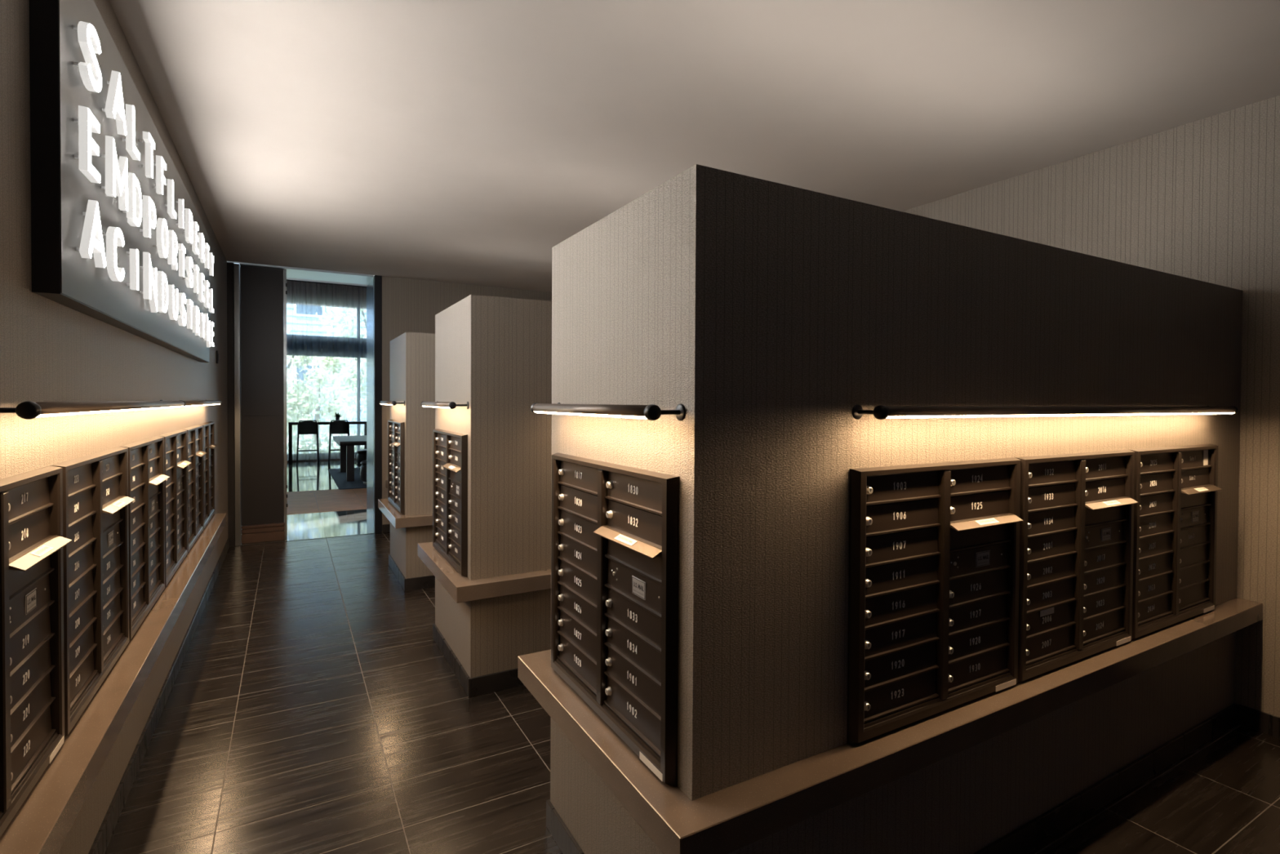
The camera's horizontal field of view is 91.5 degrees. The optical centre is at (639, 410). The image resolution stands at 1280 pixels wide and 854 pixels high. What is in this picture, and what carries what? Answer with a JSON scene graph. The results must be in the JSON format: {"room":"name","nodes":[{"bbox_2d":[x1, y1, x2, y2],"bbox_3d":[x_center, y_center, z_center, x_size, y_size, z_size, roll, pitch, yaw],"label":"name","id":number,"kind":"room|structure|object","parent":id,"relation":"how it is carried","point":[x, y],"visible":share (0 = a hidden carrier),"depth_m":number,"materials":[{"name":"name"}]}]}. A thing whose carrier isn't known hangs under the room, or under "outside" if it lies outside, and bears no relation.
{"room":"apartment mail room","nodes":[
{"label":"apartment mail room","id":0,"kind":"room"},
{"bbox_2d":[0,0,227,853],"bbox_3d":[-1.372,0.040,1.172,0.150,2.912,11.687,0,1,-29],"label":"wall","id":1,"kind":"structure","parent":0,"point":[51,350],"depth_m":1.88,"materials":[{"name":"beige paint"}]},
{"bbox_2d":[0,465,71,837],"bbox_3d":[-1.334,0.516,1.313,0.052,0.733,0.752,0,1,-29],"label":"mailbox","id":2,"kind":"object","parent":1,"relation":"attached to","point":[32,540],"visible":1,"depth_m":1.46,"materials":[{"name":"brown metal"}]},
{"bbox_2d":[8,534,71,571],"bbox_3d":[-1.416,0.333,1.468,0.042,0.019,0.330,0,1,-29],"label":"hood","id":3,"kind":"object","parent":2,"relation":"attached to","point":[24,557],"depth_m":1.45,"materials":[{"name":"beige"}]},
{"bbox_2d":[0,400,185,419],"bbox_3d":[-1.784,-0.016,2.158,0.099,0.039,2.088,0,1,-29],"label":"wall lamp","id":4,"kind":"object","parent":1,"relation":"attached to","point":[28,410],"visible":1,"depth_m":1.54,"materials":[{"name":"brown metal"}]},
{"bbox_2d":[37,405,183,417],"bbox_3d":[-1.756,-0.003,2.173,0.024,0.007,2.052,0,1,-29],"label":"diffuser","id":5,"kind":"object","parent":4,"relation":"attached to","point":[60,411],"depth_m":1.60,"materials":[{"name":"white plastic"}]},
{"bbox_2d":[52,446,134,737],"bbox_3d":[-1.706,0.505,1.974,0.052,0.733,0.752,0,1,-29],"label":"mailbox","id":6,"kind":"object","parent":1,"relation":"attached to","point":[95,499],"visible":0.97,"depth_m":1.94,"materials":[{"name":"brown metal"}]},
{"bbox_2d":[102,495,134,514],"bbox_3d":[-1.788,0.321,2.129,0.042,0.019,0.330,0,1,-29],"label":"hood","id":7,"kind":"object","parent":6,"relation":"attached to","point":[112,504],"depth_m":2.11,"materials":[{"name":"beige"}]},
{"bbox_2d":[0,512,226,853],"bbox_3d":[-1.525,0.915,1.711,0.107,0.078,7.450,0,1,-29],"label":"stone ledge","id":8,"kind":"object","parent":1,"relation":"attached to","point":[42,824],"visible":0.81,"depth_m":1.73,"materials":[{"name":"beige stone"}]},
{"bbox_2d":[29,0,213,362],"bbox_3d":[-2.244,-0.761,2.959,0.086,0.897,3.280,0,1,-29],"label":"letter sign","id":9,"kind":"object","parent":1,"relation":"attached to","point":[119,240],"visible":1,"depth_m":1.89,"materials":[{"name":"black metal"}]},
{"bbox_2d":[120,435,169,639],"bbox_3d":[-2.078,0.493,2.635,0.052,0.733,0.752,0,1,-29],"label":"mailbox","id":10,"kind":"object","parent":1,"relation":"attached to","point":[146,477],"visible":0.86,"depth_m":2.62,"materials":[{"name":"brown metal"}]},
{"bbox_2d":[149,473,169,485],"bbox_3d":[-2.160,0.310,2.790,0.042,0.019,0.330,0,1,-29],"label":"hood","id":11,"kind":"object","parent":10,"relation":"attached to","point":[155,479],"depth_m":2.78,"materials":[{"name":"metal"}]},
{"bbox_2d":[88,537,229,853],"bbox_3d":[-2.326,1.397,3.040,0.012,0.093,7.535,0,1,-29],"label":"baseboard","id":12,"kind":"structure","parent":1,"relation":"attached to","point":[100,845],"depth_m":2.67,"materials":[{"name":"wood"}]},
{"bbox_2d":[158,429,191,586],"bbox_3d":[-2.450,0.482,3.297,0.052,0.733,0.752,0,1,-29],"label":"mailbox","id":13,"kind":"object","parent":1,"relation":"attached to","point":[175,463],"visible":0.89,"depth_m":3.28,"materials":[{"name":"brown metal"}]},
{"bbox_2d":[177,460,191,468],"bbox_3d":[-2.532,0.298,3.452,0.042,0.019,0.330,0,1,-29],"label":"hood","id":14,"kind":"object","parent":13,"relation":"attached to","point":[180,464],"depth_m":3.44,"materials":[{"name":"metal"}]},
{"bbox_2d":[161,400,221,407],"bbox_3d":[-2.755,-0.046,3.883,0.099,0.039,1.898,0,1,-29],"label":"wall lamp","id":15,"kind":"object","parent":1,"relation":"attached to","point":[198,402],"visible":0.6,"depth_m":3.71,"materials":[{"name":"brown metal"}]},
{"bbox_2d":[185,403,220,406],"bbox_3d":[-2.727,-0.034,3.899,0.024,0.007,1.862,0,1,-29],"label":"diffuser","id":16,"kind":"object","parent":15,"relation":"attached to","point":[186,404],"depth_m":3.57,"materials":[{"name":"white plastic"}]},
{"bbox_2d":[182,424,206,552],"bbox_3d":[-2.823,0.470,3.958,0.052,0.733,0.752,0,1,-29],"label":"mailbox","id":17,"kind":"object","parent":1,"relation":"attached to","point":[195,453],"visible":0.78,"depth_m":3.94,"materials":[{"name":"brown metal"}]},
{"bbox_2d":[195,450,206,457],"bbox_3d":[-2.905,0.287,4.113,0.042,0.019,0.330,0,1,-29],"label":"hood","id":18,"kind":"object","parent":17,"relation":"attached to","point":[198,453],"depth_m":4.11,"materials":[{"name":"metal"}]},
{"bbox_2d":[200,421,217,528],"bbox_3d":[-3.195,0.459,4.620,0.052,0.733,0.752,0,1,-29],"label":"mailbox","id":19,"kind":"object","parent":1,"relation":"attached to","point":[209,445],"visible":0.75,"depth_m":4.61,"materials":[{"name":"brown metal"}]},
{"bbox_2d":[208,444,217,448],"bbox_3d":[-3.277,0.275,4.774,0.042,0.019,0.330,0,1,-29],"label":"hood","id":20,"kind":"object","parent":19,"relation":"attached to","point":[211,446],"depth_m":4.77,"materials":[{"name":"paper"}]},
{"bbox_2d":[216,350,218,364],"bbox_3d":[-3.629,-0.457,5.352,0.017,0.110,0.060,0,1,-29],"label":"wall thermostat","id":21,"kind":"object","parent":1,"relation":"attached to","point":[217,351],"visible":1,"depth_m":5.33,"materials":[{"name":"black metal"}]},
{"bbox_2d":[226,262,235,546],"bbox_3d":[-4.247,-0.054,6.339,0.206,2.880,0.140,0,1,-29],"label":"wall","id":22,"kind":"structure","parent":0,"point":[230,322],"depth_m":6.32,"materials":[{"name":"paint"}]},
{"bbox_2d":[240,280,366,460],"bbox_3d":[-7.588,-1.121,15.925,7.600,4.700,0.270,0,1,-29],"label":"window","id":23,"kind":"structure","parent":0,"point":[357,296],"depth_m":15.60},
{"bbox_2d":[240,304,366,457],"bbox_3d":[-7.533,-0.754,15.831,7.600,3.770,0.200,0,1,-29],"label":"window frame","id":24,"kind":"structure","parent":23,"relation":"attached to","point":[290,351],"depth_m":15.62,"materials":[{"name":"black metal"}]},
{"bbox_2d":[240,279,366,460],"bbox_3d":[-7.395,-0.975,15.583,7.400,4.360,0.092,0,1,-29],"label":"sheer curtain","id":25,"kind":"object","parent":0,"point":[287,280],"visible":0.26,"depth_m":15.36,"materials":[{"name":"white fabric"}]},
{"bbox_2d":[286,277,367,286],"bbox_3d":[-3.004,-0.979,7.780,7.600,4.700,0.140,0,1,-29],"label":"wall","id":26,"kind":"structure","parent":0,"point":[288,278],"depth_m":7.38,"materials":[{"name":"paint"}]},
{"bbox_2d":[390,332,435,515],"bbox_3d":[-0.711,0.097,6.040,3.090,1.442,0.890,0,1,-29],"label":"wall partition","id":27,"kind":"structure","parent":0,"point":[412,354],"depth_m":4.96,"materials":[{"name":"beige paint"}]},
{"bbox_2d":[379,400,404,405],"bbox_3d":[-2.094,-0.062,5.245,0.099,0.039,0.793,0,1,-29],"label":"wall lamp","id":28,"kind":"object","parent":27,"relation":"attached to","point":[381,402],"visible":1,"depth_m":4.99,"materials":[{"name":"brown metal"}]},
{"bbox_2d":[387,419,404,514],"bbox_3d":[-2.078,0.455,5.267,0.052,0.733,0.752,0,1,-29],"label":"mailbox","id":29,"kind":"object","parent":27,"relation":"attached to","point":[396,429],"visible":1,"depth_m":5.23,"materials":[{"name":"brown metal"}]},
{"bbox_2d":[391,441,399,446],"bbox_3d":[-1.994,0.277,5.107,0.042,0.019,0.330,0,1,-29],"label":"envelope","id":30,"kind":"object","parent":29,"relation":"attached to","point":[395,443],"depth_m":5.13,"materials":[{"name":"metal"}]},
{"bbox_2d":[382,275,551,524],"bbox_3d":[-1.767,-0.062,8.027,2.980,2.912,0.650,0,1,-29],"label":"wall","id":31,"kind":"structure","parent":0,"point":[408,304],"depth_m":7.15,"materials":[{"name":"beige paint"}]},
{"bbox_2d":[226,261,382,546],"bbox_3d":[-3.775,-0.117,6.975,1.553,2.992,0.812,0,1,-29],"label":"door frame","id":32,"kind":"structure","parent":31,"relation":"attached to","point":[377,280],"depth_m":6.98,"materials":[{"name":"grey metal"}]},
{"bbox_2d":[382,524,390,533],"bbox_3d":[-2.345,1.335,7.346,1.288,0.093,0.012,0,1,-29],"label":"baseboard","id":33,"kind":"structure","parent":31,"relation":"attached to","point":[385,527],"depth_m":7.04,"materials":[{"name":"tile"}]},
{"bbox_2d":[435,294,551,579],"bbox_3d":[0.277,0.127,4.284,3.090,1.442,0.880,0,1,-29],"label":"wall partition","id":34,"kind":"structure","parent":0,"point":[493,354],"depth_m":3.25,"materials":[{"name":"beige paint"}]},
{"bbox_2d":[420,400,469,408],"bbox_3d":[-1.108,-0.032,3.493,0.099,0.039,0.793,0,1,-29],"label":"wall lamp","id":35,"kind":"object","parent":34,"relation":"attached to","point":[451,405],"visible":1,"depth_m":3.28,"materials":[{"name":"brown metal"}]},
{"bbox_2d":[422,405,449,408],"bbox_3d":[-1.136,-0.019,3.478,0.024,0.007,0.757,0,1,-29],"label":"diffuser","id":36,"kind":"object","parent":35,"relation":"attached to","point":[442,406],"depth_m":3.37,"materials":[{"name":"white plastic"}]},
{"bbox_2d":[432,428,467,577],"bbox_3d":[-1.092,0.486,3.516,0.052,0.733,0.752,0,1,-29],"label":"mailbox","id":37,"kind":"object","parent":34,"relation":"attached to","point":[450,449],"visible":1,"depth_m":3.46,"materials":[{"name":"brown metal"}]},
{"bbox_2d":[442,462,460,472],"bbox_3d":[-1.008,0.308,3.356,0.042,0.019,0.330,0,1,-29],"label":"hood","id":38,"kind":"object","parent":37,"relation":"attached to","point":[455,467],"depth_m":3.35,"materials":[{"name":"metal"}]},
{"bbox_2d":[104,457,1279,853],"bbox_3d":[-2.309,1.443,6.558,7.600,0.100,21.950,0,1,-29],"label":"floor","id":39,"kind":"structure","parent":0,"point":[313,705],"depth_m":2.69,"materials":[{"name":"grey tile"}]},
{"bbox_2d":[240,265,287,543],"bbox_3d":[-3.954,-0.056,6.562,0.417,2.877,0.080,0,1,-29],"label":"wall","id":40,"kind":"structure","parent":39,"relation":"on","point":[264,292],"depth_m":6.54,"materials":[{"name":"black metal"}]},
{"bbox_2d":[240,533,374,546],"bbox_3d":[-3.537,1.394,6.693,1.266,0.022,0.024,0,1,-29],"label":"threshold","id":41,"kind":"object","parent":39,"relation":"on","point":[369,533],"visible":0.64,"depth_m":6.68,"materials":[{"name":"black metal"}]},
{"bbox_2d":[296,420,319,465],"bbox_3d":[-7.705,0.740,14.451,0.476,1.030,0.504,0,1,-29],"label":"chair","id":42,"kind":"object","parent":39,"relation":"on","point":[304,427],"visible":1,"depth_m":14.30,"materials":[{"name":"grey plastic"}]},
{"bbox_2d":[288,421,366,463],"bbox_3d":[-6.790,0.758,15.415,3.320,0.965,0.320,0,1,-29],"label":"table","id":43,"kind":"object","parent":39,"relation":"on","point":[290,424],"depth_m":14.52,"materials":[{"name":"black metal"}]},
{"bbox_2d":[332,412,342,420],"bbox_3d":[-7.334,0.159,15.118,0.246,0.237,0.206,0,1,-29],"label":"potted plant","id":44,"kind":"object","parent":43,"relation":"on","point":[337,416],"visible":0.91,"depth_m":15.09,"materials":[{"name":"green plant"}]},
{"bbox_2d":[328,419,349,464],"bbox_3d":[-7.092,0.739,14.704,0.476,1.030,0.504,0,1,-25],"label":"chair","id":45,"kind":"object","parent":39,"relation":"on","point":[341,426],"visible":0.95,"depth_m":14.53,"materials":[{"name":"grey plastic"}]},
{"bbox_2d":[328,467,366,489],"bbox_3d":[-4.785,1.288,12.507,2.480,0.010,3.450,0,1,-29],"label":"area rug","id":46,"kind":"object","parent":39,"relation":"on","point":[340,477],"visible":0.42,"depth_m":11.51,"materials":[{"name":"grey carpet"}]},
{"bbox_2d":[333,435,366,481],"bbox_3d":[-5.235,0.914,12.448,1.500,0.735,2.000,0,1,-29],"label":"table","id":47,"kind":"object","parent":46,"relation":"on","point":[347,443],"visible":0.52,"depth_m":11.41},
{"bbox_2d":[355,448,366,468],"bbox_3d":[-5.933,1.053,13.607,0.490,0.417,0.490,0,1,-29],"label":"leather armchair","id":48,"kind":"object","parent":46,"relation":"on","point":[362,454],"visible":0.27,"depth_m":13.39,"materials":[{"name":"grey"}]},
{"bbox_2d":[356,448,366,453],"bbox_3d":[-5.932,0.884,13.605,0.472,0.080,0.472,0,1,-29],"label":"cushion","id":49,"kind":"object","parent":48,"relation":"on","point":[362,451],"depth_m":13.41,"materials":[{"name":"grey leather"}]},
{"bbox_2d":[360,460,366,484],"bbox_3d":[-4.757,1.095,11.171,0.490,0.417,0.490,0,1,-29],"label":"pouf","id":50,"kind":"object","parent":46,"relation":"on","point":[363,467],"visible":0.19,"depth_m":10.97,"materials":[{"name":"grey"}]},
{"bbox_2d":[360,460,366,465],"bbox_3d":[-4.756,0.926,11.168,0.472,0.080,0.472,0,1,-29],"label":"cushion","id":51,"kind":"object","parent":50,"relation":"on","point":[364,462],"depth_m":10.99,"materials":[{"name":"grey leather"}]},
{"bbox_2d":[109,0,1279,292],"bbox_3d":[0.633,-1.482,2.274,4.733,0.120,11.687,0,1,-29],"label":"ceiling","id":52,"kind":"structure","parent":0,"point":[456,141],"depth_m":2.86,"materials":[{"name":"white paint"}]},
{"bbox_2d":[390,522,1235,853],"bbox_3d":[0.264,1.183,4.312,3.090,0.513,4.890,0,1,-29],"label":"wall","id":53,"kind":"structure","parent":0,"point":[964,802],"depth_m":2.13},
{"bbox_2d":[377,498,432,528],"bbox_3d":[-0.755,0.857,6.028,3.179,0.078,1.070,0,1,-29],"label":"stone ledge","id":54,"kind":"object","parent":53,"relation":"on","point":[398,520],"visible":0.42,"depth_m":4.90,"materials":[{"name":"beige stone"}]},
{"bbox_2d":[388,554,435,591],"bbox_3d":[-0.729,1.362,6.052,3.089,0.093,0.914,0,1,-29],"label":"baseboard","id":55,"kind":"structure","parent":53,"relation":"attached to","point":[415,583],"depth_m":4.98,"materials":[{"name":"wood"}]},
{"bbox_2d":[432,622,524,697],"bbox_3d":[0.260,1.393,4.296,3.089,0.093,0.904,0,1,-29],"label":"baseboard","id":56,"kind":"structure","parent":53,"relation":"attached to","point":[487,683],"depth_m":3.24,"materials":[{"name":"wood"}]},
{"bbox_2d":[417,542,551,603],"bbox_3d":[0.234,0.887,4.272,3.179,0.078,1.060,0,1,-29],"label":"stone ledge","id":57,"kind":"object","parent":53,"relation":"on","point":[460,588],"visible":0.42,"depth_m":3.20,"materials":[{"name":"beige stone"}]},
{"bbox_2d":[517,597,1262,853],"bbox_3d":[1.209,0.918,2.538,3.179,0.078,1.060,0,1,-29],"label":"stone ledge","id":58,"kind":"object","parent":53,"relation":"on","point":[728,820],"visible":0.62,"depth_m":1.67,"materials":[{"name":"beige stone"}]},
{"bbox_2d":[546,703,1236,853],"bbox_3d":[1.235,1.423,2.562,3.089,0.093,0.904,0,1,-29],"label":"baseboard","id":59,"kind":"structure","parent":53,"relation":"attached to","point":[1033,833],"depth_m":2.28,"materials":[{"name":"wood"}]},
{"bbox_2d":[551,164,1242,800],"bbox_3d":[1.253,0.158,2.550,3.090,1.442,0.880,0,1,-29],"label":"wall partition","id":60,"kind":"structure","parent":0,"point":[769,311],"depth_m":1.63,"materials":[{"name":"grey paint"}]},
{"bbox_2d":[530,402,685,420],"bbox_3d":[-0.132,-0.001,1.759,0.099,0.039,0.793,0,1,-29],"label":"wall lamp","id":61,"kind":"object","parent":60,"relation":"attached to","point":[651,411],"visible":1,"depth_m":1.57,"materials":[{"name":"brown metal"}]},
{"bbox_2d":[534,411,646,418],"bbox_3d":[-0.160,0.011,1.744,0.024,0.007,0.757,0,1,-29],"label":"diffuser","id":62,"kind":"object","parent":61,"relation":"attached to","point":[636,415],"depth_m":1.58,"materials":[{"name":"white plastic"}]},
{"bbox_2d":[551,453,679,786],"bbox_3d":[-0.117,0.516,1.782,0.052,0.733,0.752,0,1,-29],"label":"mailbox","id":63,"kind":"object","parent":60,"relation":"attached to","point":[615,548],"visible":1,"depth_m":1.69,"materials":[{"name":"brown metal"}]},
{"bbox_2d":[593,524,662,559],"bbox_3d":[-0.033,0.338,1.622,0.042,0.019,0.330,0,1,-29],"label":"hood","id":64,"kind":"object","parent":63,"relation":"attached to","point":[647,545],"depth_m":1.60,"materials":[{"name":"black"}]},
{"bbox_2d":[847,457,1022,743],"bbox_3d":[0.895,0.521,1.820,0.752,0.733,0.052,0,1,-29],"label":"mailbox","id":65,"kind":"object","parent":60,"relation":"attached to","point":[934,548],"visible":1,"depth_m":1.80,"materials":[{"name":"brown metal"}]},
{"bbox_2d":[950,513,1022,531],"bbox_3d":[1.053,0.340,1.900,0.330,0.019,0.042,0,1,-29],"label":"hood","id":66,"kind":"object","parent":65,"relation":"attached to","point":[967,522],"depth_m":1.89,"materials":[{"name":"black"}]},
{"bbox_2d":[852,404,1238,419],"bbox_3d":[1.564,0.002,2.160,2.243,0.039,0.099,0,1,-29],"label":"wall lamp","id":67,"kind":"object","parent":60,"relation":"attached to","point":[880,411],"visible":1,"depth_m":1.86,"materials":[{"name":"brown metal"}]},
{"bbox_2d":[886,412,1235,418],"bbox_3d":[1.579,0.015,2.133,2.207,0.007,0.024,0,1,-29],"label":"diffuser","id":68,"kind":"object","parent":67,"relation":"attached to","point":[889,415],"depth_m":1.86,"materials":[{"name":"white plastic"}]},
{"bbox_2d":[1014,449,1138,681],"bbox_3d":[1.556,0.519,2.192,0.752,0.733,0.052,0,1,-29],"label":"mailbox","id":69,"kind":"object","parent":60,"relation":"attached to","point":[1077,526],"visible":1,"depth_m":2.19,"materials":[{"name":"brown metal"}]},
{"bbox_2d":[1084,497,1138,510],"bbox_3d":[1.714,0.338,2.272,0.330,0.019,0.042,0,1,-29],"label":"hood","id":70,"kind":"object","parent":69,"relation":"attached to","point":[1091,503],"depth_m":2.26,"materials":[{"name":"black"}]},
{"bbox_2d":[1130,444,1222,639],"bbox_3d":[2.216,0.517,2.563,0.752,0.733,0.052,0,1,-29],"label":"mailbox","id":71,"kind":"object","parent":60,"relation":"attached to","point":[1176,488],"visible":1,"depth_m":2.56,"materials":[{"name":"brown metal"}]},
{"bbox_2d":[1181,484,1222,494],"bbox_3d":[2.375,0.336,2.644,0.330,0.019,0.042,0,1,-29],"label":"hood","id":72,"kind":"object","parent":71,"relation":"attached to","point":[1185,489],"depth_m":2.64,"materials":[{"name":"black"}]},
{"bbox_2d":[902,95,1279,723],"bbox_3d":[2.622,0.028,3.420,0.150,2.912,11.687,0,1,-29],"label":"wall","id":73,"kind":"structure","parent":0,"point":[1199,200],"depth_m":2.98,"materials":[{"name":"beige paint"}]},
{"bbox_2d":[1237,703,1279,737],"bbox_3d":[3.239,1.439,2.165,0.012,0.093,1.751,0,1,-29],"label":"baseboard","id":74,"kind":"structure","parent":73,"relation":"attached to","point":[1260,721],"depth_m":2.86,"materials":[{"name":"tile"}]},
{"label":"outside","id":75,"kind":"structure","parent":0,"visible":0},
{"bbox_2d":[286,432,362,453],"bbox_3d":[-21.549,1.016,38.300,80.000,0.130,52.150,0,1,-29],"label":"paving","id":76,"kind":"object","parent":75,"point":[305,437],"depth_m":24.14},
{"bbox_2d":[283,327,356,443],"bbox_3d":[-10.341,-0.681,17.950,4.226,3.980,3.170,0,1,-29],"label":"tree","id":77,"kind":"object","parent":76,"relation":"on","point":[303,388],"visible":0.3,"depth_m":18.47,"materials":[{"name":"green plant"}]},
{"bbox_2d":[283,303,366,432],"bbox_3d":[-19.049,-4.457,32.811,13.800,11.000,9.000,0,1,-29],"label":"house","id":78,"kind":"structure","parent":76,"relation":"on","point":[308,312],"depth_m":30.03,"materials":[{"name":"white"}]},
{"bbox_2d":[286,397,364,453],"bbox_3d":[-8.459,0.483,17.076,10.148,1.637,1.507,0,1,-29],"label":"hedge","id":79,"kind":"object","parent":76,"relation":"on","point":[301,442],"visible":0.03,"depth_m":16.88,"materials":[{"name":"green plant"}]},
{"bbox_2d":[286,329,364,441],"bbox_3d":[-12.432,-0.976,23.856,4.626,4.375,4.800,0,1,-42],"label":"tree","id":80,"kind":"object","parent":76,"relation":"on","point":[288,331],"visible":0.09,"depth_m":23.95,"materials":[{"name":"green plant"}]},
{"bbox_2d":[315,306,366,426],"bbox_3d":[-9.338,-2.160,21.888,3.701,6.890,4.677,0,1,-29],"label":"tree","id":81,"kind":"object","parent":76,"relation":"on","point":[351,368],"visible":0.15,"depth_m":21.09,"materials":[{"name":"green plant"}]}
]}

